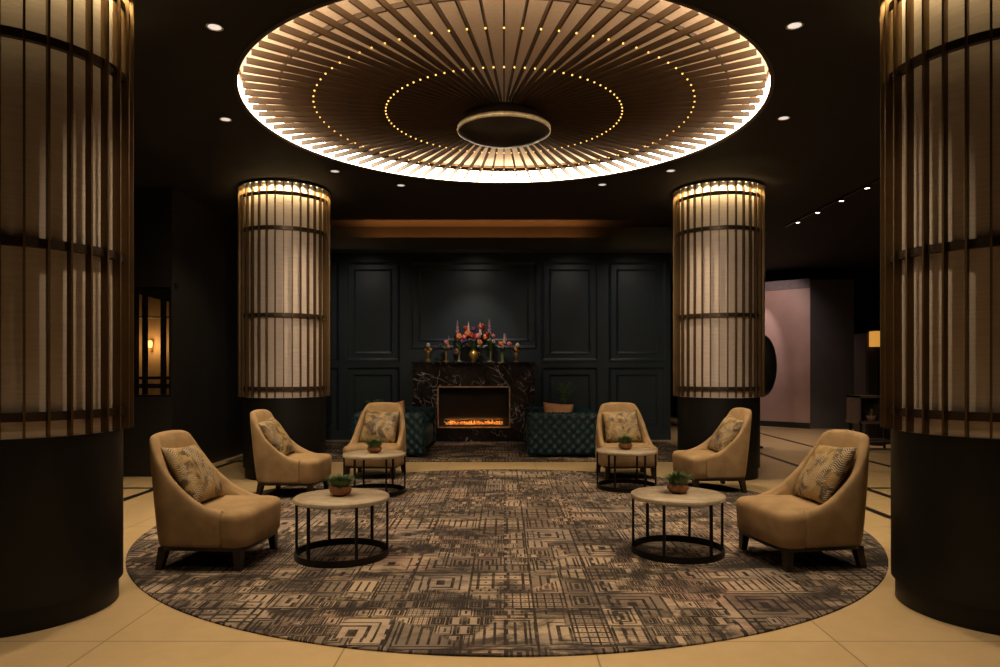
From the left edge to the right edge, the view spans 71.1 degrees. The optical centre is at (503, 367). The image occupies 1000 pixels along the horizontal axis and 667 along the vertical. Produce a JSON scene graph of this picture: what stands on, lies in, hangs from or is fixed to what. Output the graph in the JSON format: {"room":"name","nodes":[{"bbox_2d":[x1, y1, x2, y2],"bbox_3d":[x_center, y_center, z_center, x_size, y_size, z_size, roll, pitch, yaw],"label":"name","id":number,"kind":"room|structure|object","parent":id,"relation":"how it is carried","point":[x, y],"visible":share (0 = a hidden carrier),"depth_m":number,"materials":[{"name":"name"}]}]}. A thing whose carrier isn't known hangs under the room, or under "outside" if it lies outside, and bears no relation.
{"room":"hotel lobby","nodes":[
{"label":"hotel lobby","id":0,"kind":"room"},
{"bbox_2d":[139,294,168,393],"bbox_3d":[-4.992,-0.430,9.330,2.015,3.460,0.060,0,0,0],"label":"wall","id":1,"kind":"structure","parent":0,"point":[153,303],"depth_m":9.30,"materials":[{"name":"orange paint"}]},
{"bbox_2d":[148,341,152,350],"bbox_3d":[-4.673,-0.295,9.261,0.056,0.135,0.078,0,0,0],"label":"wall lamp","id":2,"kind":"object","parent":1,"relation":"attached to","point":[150,344],"visible":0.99,"depth_m":9.23,"materials":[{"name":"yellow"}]},
{"bbox_2d":[123,187,242,476],"bbox_3d":[-6.485,-0.430,10.535,5.030,3.460,4.330,0,0,0],"label":"wall","id":3,"kind":"structure","parent":0,"point":[179,239],"depth_m":8.92,"materials":[{"name":"black paint"}]},
{"bbox_2d":[134,283,177,396],"bbox_3d":[-4.248,-0.404,8.440,0.597,1.508,0.120,0,0,0],"label":"window","id":4,"kind":"structure","parent":3,"relation":"in","point":[164,294],"depth_m":8.44,"materials":[{"name":"black metal"}]},
{"bbox_2d":[237,227,672,252],"bbox_3d":[-0.335,-1.964,10.575,7.270,0.391,0.350,0,0,0],"label":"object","id":5,"kind":"structure","parent":3,"relation":"attached to","point":[342,239],"depth_m":10.63,"materials":[{"name":"brown wood"}]},
{"bbox_2d":[326,253,669,430],"bbox_3d":[-0.475,-0.430,12.850,6.990,3.460,0.300,0,0,0],"label":"wall","id":6,"kind":"structure","parent":0,"point":[475,298],"depth_m":12.70,"materials":[{"name":"black paint"}]},
{"bbox_2d":[326,367,338,430],"bbox_3d":[-3.502,0.562,12.686,1.016,1.161,0.028,0,0,0],"label":"trim","id":7,"kind":"structure","parent":6,"relation":"attached to","point":[331,368],"depth_m":12.68,"materials":[{"name":"black wood"}]},
{"bbox_2d":[330,262,338,360],"bbox_3d":[-3.502,-1.025,12.686,1.016,1.796,0.028,0,0,0],"label":"trim","id":8,"kind":"structure","parent":6,"relation":"attached to","point":[331,263],"depth_m":12.68,"materials":[{"name":"black wood"}]},
{"bbox_2d":[346,262,399,360],"bbox_3d":[-2.377,-1.025,12.686,0.980,1.796,0.028,0,0,0],"label":"trim","id":9,"kind":"structure","parent":6,"relation":"attached to","point":[347,263],"depth_m":12.69,"materials":[{"name":"black wood"}]},
{"bbox_2d":[346,367,399,430],"bbox_3d":[-2.377,0.562,12.686,0.980,1.161,0.028,0,0,0],"label":"trim","id":10,"kind":"structure","parent":6,"relation":"attached to","point":[347,368],"depth_m":12.69,"materials":[{"name":"black wood"}]},
{"bbox_2d":[411,262,535,347],"bbox_3d":[-0.549,-1.143,12.686,2.277,1.560,0.028,0,0,0],"label":"trim","id":11,"kind":"structure","parent":6,"relation":"attached to","point":[412,263],"depth_m":12.69,"materials":[{"name":"black wood"}]},
{"bbox_2d":[326,431,670,439],"bbox_3d":[-0.475,1.220,12.685,6.990,0.160,0.030,0,0,0],"label":"baseboard","id":12,"kind":"structure","parent":6,"relation":"attached to","point":[330,435],"depth_m":12.67,"materials":[{"name":"black wood"}]},
{"bbox_2d":[541,262,597,360],"bbox_3d":[1.193,-1.025,12.686,1.025,1.796,0.028,0,0,0],"label":"trim","id":13,"kind":"structure","parent":6,"relation":"attached to","point":[542,263],"depth_m":12.69,"materials":[{"name":"black wood"}]},
{"bbox_2d":[541,367,597,412],"bbox_3d":[1.193,0.562,12.686,1.025,1.161,0.028,0,0,0],"label":"trim","id":14,"kind":"structure","parent":6,"relation":"attached to","point":[542,368],"depth_m":12.69,"materials":[{"name":"black wood"}]},
{"bbox_2d":[608,262,664,360],"bbox_3d":[2.409,-1.025,12.686,1.025,1.796,0.028,0,0,0],"label":"trim","id":15,"kind":"structure","parent":6,"relation":"attached to","point":[609,263],"depth_m":12.69,"materials":[{"name":"black wood"}]},
{"bbox_2d":[608,367,664,430],"bbox_3d":[2.409,0.562,12.686,1.025,1.161,0.028,0,0,0],"label":"trim","id":16,"kind":"structure","parent":6,"relation":"attached to","point":[609,368],"depth_m":12.69,"materials":[{"name":"black wood"}]},
{"bbox_2d":[0,416,999,666],"bbox_3d":[0.250,1.350,7.500,18.500,0.100,23.000,0,0,0],"label":"floor","id":17,"kind":"structure","parent":0,"point":[137,629],"depth_m":3.34,"materials":[{"name":"tile"}]},
{"bbox_2d":[0,0,135,637],"bbox_3d":[-2.635,-0.429,3.800,1.124,3.458,1.124,0,0,0],"label":"column","id":18,"kind":"structure","parent":17,"relation":"on","point":[67,66],"depth_m":3.51,"materials":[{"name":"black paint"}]},
{"bbox_2d":[237,178,330,480],"bbox_3d":[-2.660,-0.429,8.500,1.079,3.458,1.079,0,0,0],"label":"column","id":19,"kind":"structure","parent":17,"relation":"on","point":[284,224],"depth_m":8.08,"materials":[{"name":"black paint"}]},
{"bbox_2d":[357,396,383,403],"bbox_3d":[-2.358,0.893,12.368,0.496,0.813,0.303,0,0,0],"label":"potted palm","id":20,"kind":"object","parent":17,"relation":"on","point":[376,400],"visible":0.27,"depth_m":12.33,"materials":[{"name":"green plant"}]},
{"bbox_2d":[226,442,676,461],"bbox_3d":[-0.500,1.293,10.965,6.700,0.012,2.570,0,0,0],"label":"rug","id":21,"kind":"object","parent":17,"relation":"on","point":[440,451],"visible":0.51,"depth_m":10.41,"materials":[{"name":"brown carpet"}]},
{"bbox_2d":[352,406,436,456],"bbox_3d":[-1.665,0.965,10.925,1.070,0.645,1.750,0,0,0],"label":"tufted sofa","id":22,"kind":"object","parent":21,"relation":"on","point":[420,422],"visible":0.29,"depth_m":10.08,"materials":[{"name":"fabric"}]},
{"bbox_2d":[396,400,405,412],"bbox_3d":[-1.680,0.700,10.440,0.520,0.438,0.170,0,0,-4],"label":"cushion","id":23,"kind":"object","parent":22,"relation":"on","point":[401,403],"visible":0.07,"depth_m":10.45,"materials":[{"name":"brown fabric"}]},
{"bbox_2d":[524,406,597,456],"bbox_3d":[0.865,0.965,10.925,1.070,0.645,1.750,0,0,0],"label":"tufted sofa","id":24,"kind":"object","parent":21,"relation":"on","point":[573,433],"visible":0.91,"depth_m":10.07,"materials":[{"name":"fabric"}]},
{"bbox_2d":[543,402,573,412],"bbox_3d":[0.800,0.700,10.420,0.478,0.383,0.169,0,0,4],"label":"cushion","id":25,"kind":"object","parent":24,"relation":"on","point":[548,407],"visible":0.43,"depth_m":10.39,"materials":[{"name":"brown fabric"}]},
{"bbox_2d":[411,362,535,441],"bbox_3d":[-0.535,0.598,12.475,2.180,1.405,0.450,0,0,0],"label":"fireplace","id":26,"kind":"object","parent":17,"relation":"on","point":[472,401],"visible":1,"depth_m":12.28,"materials":[{"name":"black stone"}]},
{"bbox_2d":[425,343,435,361],"bbox_3d":[-1.331,-0.278,12.478,0.151,0.345,0.225,0,0,44],"label":"flower vase","id":27,"kind":"object","parent":26,"relation":"on","point":[427,349],"visible":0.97,"depth_m":12.44,"materials":[{"name":"gold metal"}]},
{"bbox_2d":[439,338,449,361],"bbox_3d":[-1.037,-0.339,12.486,0.228,0.469,0.158,0,0,41],"label":"flower vase","id":28,"kind":"object","parent":26,"relation":"on","point":[446,342],"visible":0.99,"depth_m":12.46,"materials":[{"name":"gold metal"}]},
{"bbox_2d":[452,320,466,361],"bbox_3d":[-0.822,-0.478,12.469,0.389,0.746,0.354,0,0,0],"label":"flower vase","id":29,"kind":"object","parent":26,"relation":"on","point":[459,346],"visible":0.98,"depth_m":12.45,"materials":[{"name":"silver metal"}]},
{"bbox_2d":[460,322,484,361],"bbox_3d":[-0.561,-0.463,12.484,0.454,0.716,0.275,0,0,0],"label":"flower vase","id":30,"kind":"object","parent":26,"relation":"on","point":[473,354],"visible":0.99,"depth_m":12.43,"materials":[{"name":"gold metal"}]},
{"bbox_2d":[411,362,535,363],"bbox_3d":[-0.535,-0.092,12.475,2.180,0.025,0.450,0,0,0],"label":"mantel shelf","id":31,"kind":"object","parent":26,"relation":"attached to","point":[411,362],"depth_m":12.25,"materials":[{"name":"black stone"}]},
{"bbox_2d":[483,319,495,361],"bbox_3d":[-0.262,-0.488,12.481,0.321,0.766,0.331,0,0,-34],"label":"flower vase","id":32,"kind":"object","parent":26,"relation":"on","point":[488,334],"visible":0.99,"depth_m":12.44,"materials":[{"name":"grey metal"}]},
{"bbox_2d":[498,334,511,361],"bbox_3d":[-0.009,-0.364,12.481,0.207,0.518,0.278,0,0,-44],"label":"flower vase","id":33,"kind":"object","parent":26,"relation":"on","point":[509,343],"visible":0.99,"depth_m":12.44,"materials":[{"name":"green glass"}]},
{"bbox_2d":[511,343,518,361],"bbox_3d":[0.209,-0.278,12.454,0.161,0.345,0.241,0,0,-43],"label":"flower vase","id":34,"kind":"object","parent":26,"relation":"on","point":[515,349],"visible":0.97,"depth_m":12.44,"materials":[{"name":"gold metal"}]},
{"bbox_2d":[126,469,887,656],"bbox_3d":[0.020,1.293,6.030,5.770,0.012,5.770,0,0,0],"label":"round rug","id":35,"kind":"object","parent":17,"relation":"on","point":[479,562],"visible":0.67,"depth_m":4.36,"materials":[{"name":"brown carpet"}]},
{"bbox_2d":[149,430,280,571],"bbox_3d":[-1.953,0.857,4.741,0.734,0.860,0.657,0,0,4],"label":"armchair","id":36,"kind":"object","parent":35,"relation":"on","point":[238,521],"visible":0.91,"depth_m":4.45,"materials":[{"name":"beige fabric"}]},
{"bbox_2d":[160,445,224,502],"bbox_3d":[-2.100,0.715,4.751,0.266,0.399,0.473,0,0,5],"label":"cushion","id":37,"kind":"object","parent":36,"relation":"on","point":[189,466],"visible":0.95,"depth_m":4.62,"materials":[{"name":"beige fabric"}]},
{"bbox_2d":[250,409,331,494],"bbox_3d":[-2.193,0.857,7.200,0.734,0.860,0.657,0,0,2],"label":"armchair","id":38,"kind":"object","parent":35,"relation":"on","point":[300,467],"visible":0.9,"depth_m":6.90,"materials":[{"name":"beige fabric"}]},
{"bbox_2d":[259,417,293,454],"bbox_3d":[-2.340,0.715,7.206,0.264,0.406,0.481,0,0,-2],"label":"cushion","id":39,"kind":"object","parent":38,"relation":"on","point":[272,430],"visible":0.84,"depth_m":7.08,"materials":[{"name":"beige fabric"}]},
{"bbox_2d":[293,488,389,568],"bbox_3d":[-1.113,1.083,4.810,0.646,0.408,0.646,0,0,0],"label":"coffee table","id":40,"kind":"object","parent":35,"relation":"on","point":[357,498],"visible":0.93,"depth_m":4.71,"materials":[{"name":"stone"}]},
{"bbox_2d":[325,473,355,495],"bbox_3d":[-1.125,0.800,4.832,0.280,0.156,0.283,0,0,-21],"label":"potted plant","id":41,"kind":"object","parent":40,"relation":"on","point":[340,484],"visible":1,"depth_m":4.78,"materials":[{"name":"green plant"}]},
{"bbox_2d":[342,450,405,496],"bbox_3d":[-1.335,1.083,7.220,0.646,0.408,0.646,0,0,-2],"label":"coffee table","id":42,"kind":"object","parent":35,"relation":"on","point":[363,455],"visible":0.76,"depth_m":7.20,"materials":[{"name":"black metal"}]},
{"bbox_2d":[365,437,385,452],"bbox_3d":[-1.348,0.800,7.271,0.283,0.156,0.280,0,0,-44],"label":"potted plant","id":43,"kind":"object","parent":42,"relation":"on","point":[374,446],"visible":1,"depth_m":7.22,"materials":[{"name":"green plant"}]},
{"bbox_2d":[343,402,405,479],"bbox_3d":[-1.529,0.857,8.413,0.657,0.860,0.734,0,0,5],"label":"armchair","id":44,"kind":"object","parent":35,"relation":"on","point":[354,445],"visible":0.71,"depth_m":8.37,"materials":[{"name":"beige fabric"}]},
{"bbox_2d":[358,410,399,442],"bbox_3d":[-1.516,0.715,8.559,0.471,0.386,0.262,0,0,6],"label":"cushion","id":45,"kind":"object","parent":44,"relation":"on","point":[382,425],"visible":0.96,"depth_m":8.49,"materials":[{"name":"beige fabric"}]},
{"bbox_2d":[595,402,657,478],"bbox_3d":[1.449,0.857,8.413,0.657,0.860,0.734,0,0,-4],"label":"armchair","id":46,"kind":"object","parent":35,"relation":"on","point":[622,462],"visible":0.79,"depth_m":8.36,"materials":[{"name":"beige fabric"}]},
{"bbox_2d":[602,410,642,442],"bbox_3d":[1.439,0.715,8.559,0.464,0.386,0.264,0,0,-7],"label":"cushion","id":47,"kind":"object","parent":46,"relation":"on","point":[625,423],"visible":0.93,"depth_m":8.49,"materials":[{"name":"beige fabric"}]},
{"bbox_2d":[596,447,656,492],"bbox_3d":[1.315,1.083,7.520,0.646,0.408,0.646,0,0,2],"label":"coffee table","id":48,"kind":"object","parent":35,"relation":"on","point":[615,451],"visible":0.9,"depth_m":7.46,"materials":[{"name":"black metal"}]},
{"bbox_2d":[616,435,637,449],"bbox_3d":[1.317,0.800,7.578,0.283,0.156,0.280,0,0,-25],"label":"potted plant","id":49,"kind":"object","parent":48,"relation":"on","point":[625,443],"visible":1,"depth_m":7.53,"materials":[{"name":"green plant"}]},
{"bbox_2d":[631,486,725,564],"bbox_3d":[1.215,1.083,4.900,0.646,0.408,0.646,0,0,0],"label":"coffee table","id":50,"kind":"object","parent":35,"relation":"on","point":[658,495],"visible":0.95,"depth_m":4.77,"materials":[{"name":"black metal"}]},
{"bbox_2d":[659,470,694,493],"bbox_3d":[1.228,0.800,4.929,0.280,0.156,0.283,0,0,38],"label":"potted plant","id":51,"kind":"object","parent":50,"relation":"on","point":[677,483],"visible":1,"depth_m":4.88,"materials":[{"name":"green plant"}]},
{"bbox_2d":[672,407,751,492],"bbox_3d":[2.233,0.857,7.501,0.734,0.860,0.657,0,0,-5],"label":"armchair","id":52,"kind":"object","parent":35,"relation":"on","point":[705,463],"visible":0.88,"depth_m":7.20,"materials":[{"name":"beige fabric"}]},
{"bbox_2d":[708,415,743,451],"bbox_3d":[2.379,0.715,7.514,0.262,0.406,0.487,0,0,-3],"label":"cushion","id":53,"kind":"object","parent":52,"relation":"on","point":[729,428],"visible":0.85,"depth_m":7.39,"materials":[{"name":"beige fabric"}]},
{"bbox_2d":[736,429,869,572],"bbox_3d":[2.033,0.857,4.752,0.734,0.860,0.657,0,0,-10],"label":"armchair","id":54,"kind":"object","parent":35,"relation":"on","point":[775,518],"visible":0.94,"depth_m":4.49,"materials":[{"name":"beige fabric"}]},
{"bbox_2d":[792,445,857,503],"bbox_3d":[2.178,0.715,4.778,0.262,0.399,0.482,0,0,-4],"label":"cushion","id":55,"kind":"object","parent":54,"relation":"on","point":[826,468],"visible":0.99,"depth_m":4.65,"materials":[{"name":"beige fabric"}]},
{"bbox_2d":[550,381,578,403],"bbox_3d":[1.063,0.761,12.373,0.536,1.077,0.339,0,0,0],"label":"potted palm","id":56,"kind":"object","parent":17,"relation":"on","point":[560,389],"visible":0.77,"depth_m":12.36,"materials":[{"name":"green plant"}]},
{"bbox_2d":[672,178,765,480],"bbox_3d":[2.600,-0.429,8.500,1.079,3.458,1.079,0,0,0],"label":"column","id":57,"kind":"structure","parent":17,"relation":"on","point":[719,224],"depth_m":8.09,"materials":[{"name":"fabric"},{"name":"black lacquer"},{"name":"bronze"}]},
{"bbox_2d":[845,395,890,447],"bbox_3d":[6.020,0.870,11.200,0.920,0.860,0.400,0,0,0],"label":"shelf unit","id":58,"kind":"object","parent":17,"relation":"on","point":[856,404],"visible":0.53,"depth_m":11.24,"materials":[{"name":"brown wood"}]},
{"bbox_2d":[863,409,877,420],"bbox_3d":[5.844,0.740,11.129,0.373,0.211,0.327,0,0,35],"label":"plant","id":59,"kind":"object","parent":58,"relation":"on","point":[870,417],"visible":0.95,"depth_m":11.12,"materials":[{"name":"green plant"}]},
{"bbox_2d":[854,333,890,443],"bbox_3d":[6.750,0.350,12.190,1.100,1.900,0.420,0,0,0],"label":"tall cabinet","id":60,"kind":"object","parent":17,"relation":"on","point":[864,355],"visible":0.14,"depth_m":12.00,"materials":[{"name":"black wood"}]},
{"bbox_2d":[869,331,882,445],"bbox_3d":[6.288,0.340,11.800,0.240,1.920,0.240,0,0,0],"label":"floor lamp","id":61,"kind":"object","parent":17,"relation":"on","point":[874,336],"visible":0.78,"depth_m":11.79,"materials":[{"name":"orange"}]},
{"bbox_2d":[878,0,999,635],"bbox_3d":[2.670,-0.429,3.800,1.124,3.458,1.124,0,0,0],"label":"column","id":62,"kind":"structure","parent":17,"relation":"on","point":[940,59],"depth_m":3.54,"materials":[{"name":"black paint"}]},
{"bbox_3d":[4.120,0.881,11.370,0.170,0.838,0.170,0,0,0],"label":"stand","id":63,"kind":"object","parent":17,"relation":"on","visible":0},
{"bbox_2d":[764,335,776,396],"bbox_3d":[4.250,-0.035,11.500,1.030,1.030,0.160,0,0,-45],"label":"disc sculpture","id":64,"kind":"object","parent":63,"relation":"on","point":[770,354],"visible":0.44,"depth_m":11.54,"materials":[{"name":"black metal"}]},
{"bbox_2d":[134,0,879,287],"bbox_3d":[0.250,-2.310,7.500,18.500,0.300,23.000,0,0,0],"label":"ceiling","id":65,"kind":"structure","parent":0,"point":[826,69],"depth_m":7.12,"materials":[{"name":"paint"}]},
{"bbox_2d":[205,23,223,31],"bbox_3d":[-1.827,-2.154,4.420,0.108,0.008,0.108,0,0,0],"label":"recessed light","id":66,"kind":"object","parent":65,"relation":"in","point":[216,27],"visible":1,"depth_m":4.42,"materials":[{"name":"beige"}]},
{"bbox_2d":[219,117,231,121],"bbox_3d":[-2.410,-2.154,6.060,0.108,0.008,0.108,0,0,0],"label":"recessed light","id":67,"kind":"object","parent":65,"relation":"in","point":[225,119],"visible":1,"depth_m":6.06,"materials":[{"name":"beige"}]},
{"bbox_2d":[233,0,774,183],"bbox_3d":[0.000,-2.160,6.030,4.350,0.430,4.350,0,0,0],"label":"ring chandelier","id":68,"kind":"object","parent":65,"relation":"attached to","point":[503,88],"visible":1,"depth_m":5.44,"materials":[{"name":"brown wood"}]},
{"bbox_2d":[777,116,790,120],"bbox_3d":[2.410,-2.154,6.030,0.108,0.008,0.108,0,0,0],"label":"recessed light","id":69,"kind":"object","parent":65,"relation":"in","point":[781,118],"visible":1,"depth_m":6.03,"materials":[{"name":"beige"}]},
{"bbox_2d":[785,21,803,29],"bbox_3d":[1.827,-2.154,4.400,0.108,0.008,0.108,0,0,0],"label":"recessed light","id":70,"kind":"object","parent":65,"relation":"in","point":[794,25],"visible":1,"depth_m":4.40,"materials":[{"name":"beige"}]},
{"bbox_2d":[784,178,879,226],"bbox_3d":[4.280,-2.138,9.275,0.068,0.043,2.750,0,0,0],"label":"track light","id":71,"kind":"object","parent":65,"relation":"attached to","point":[867,186],"visible":0.99,"depth_m":8.91,"materials":[{"name":"black metal"}]},
{"bbox_2d":[670,288,676,415],"bbox_3d":[0.250,-0.430,18.950,18.500,3.460,0.100,0,0,0],"label":"wall","id":72,"kind":"structure","parent":0,"point":[673,399],"depth_m":18.90,"materials":[{"name":"black paint"}]},
{"bbox_2d":[760,278,809,428],"bbox_3d":[5.647,-0.310,15.894,2.553,3.220,0.160,0,0,42],"label":"wall partition","id":73,"kind":"structure","parent":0,"point":[787,302],"depth_m":15.30,"materials":[{"name":"paint"}]},
{"bbox_2d":[810,279,853,428],"bbox_3d":[7.030,-0.300,15.100,0.940,3.200,0.200,0,0,0],"label":"wall","id":74,"kind":"structure","parent":0,"point":[831,300],"depth_m":15.00,"materials":[{"name":"grey paint"}]},
{"bbox_2d":[854,282,879,333],"bbox_3d":[9.450,-0.430,7.500,0.100,3.460,23.000,0,0,0],"label":"wall","id":75,"kind":"structure","parent":0,"point":[866,297],"depth_m":18.10,"materials":[{"name":"black paint"}]},
{"bbox_2d":[866,415,876,420],"bbox_3d":[5.850,0.800,11.150,0.154,0.090,0.154,0,0,0],"label":"plant pot","id":76,"kind":"object","parent":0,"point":[869,417],"depth_m":11.10,"materials":[{"name":"brown ceramic"}]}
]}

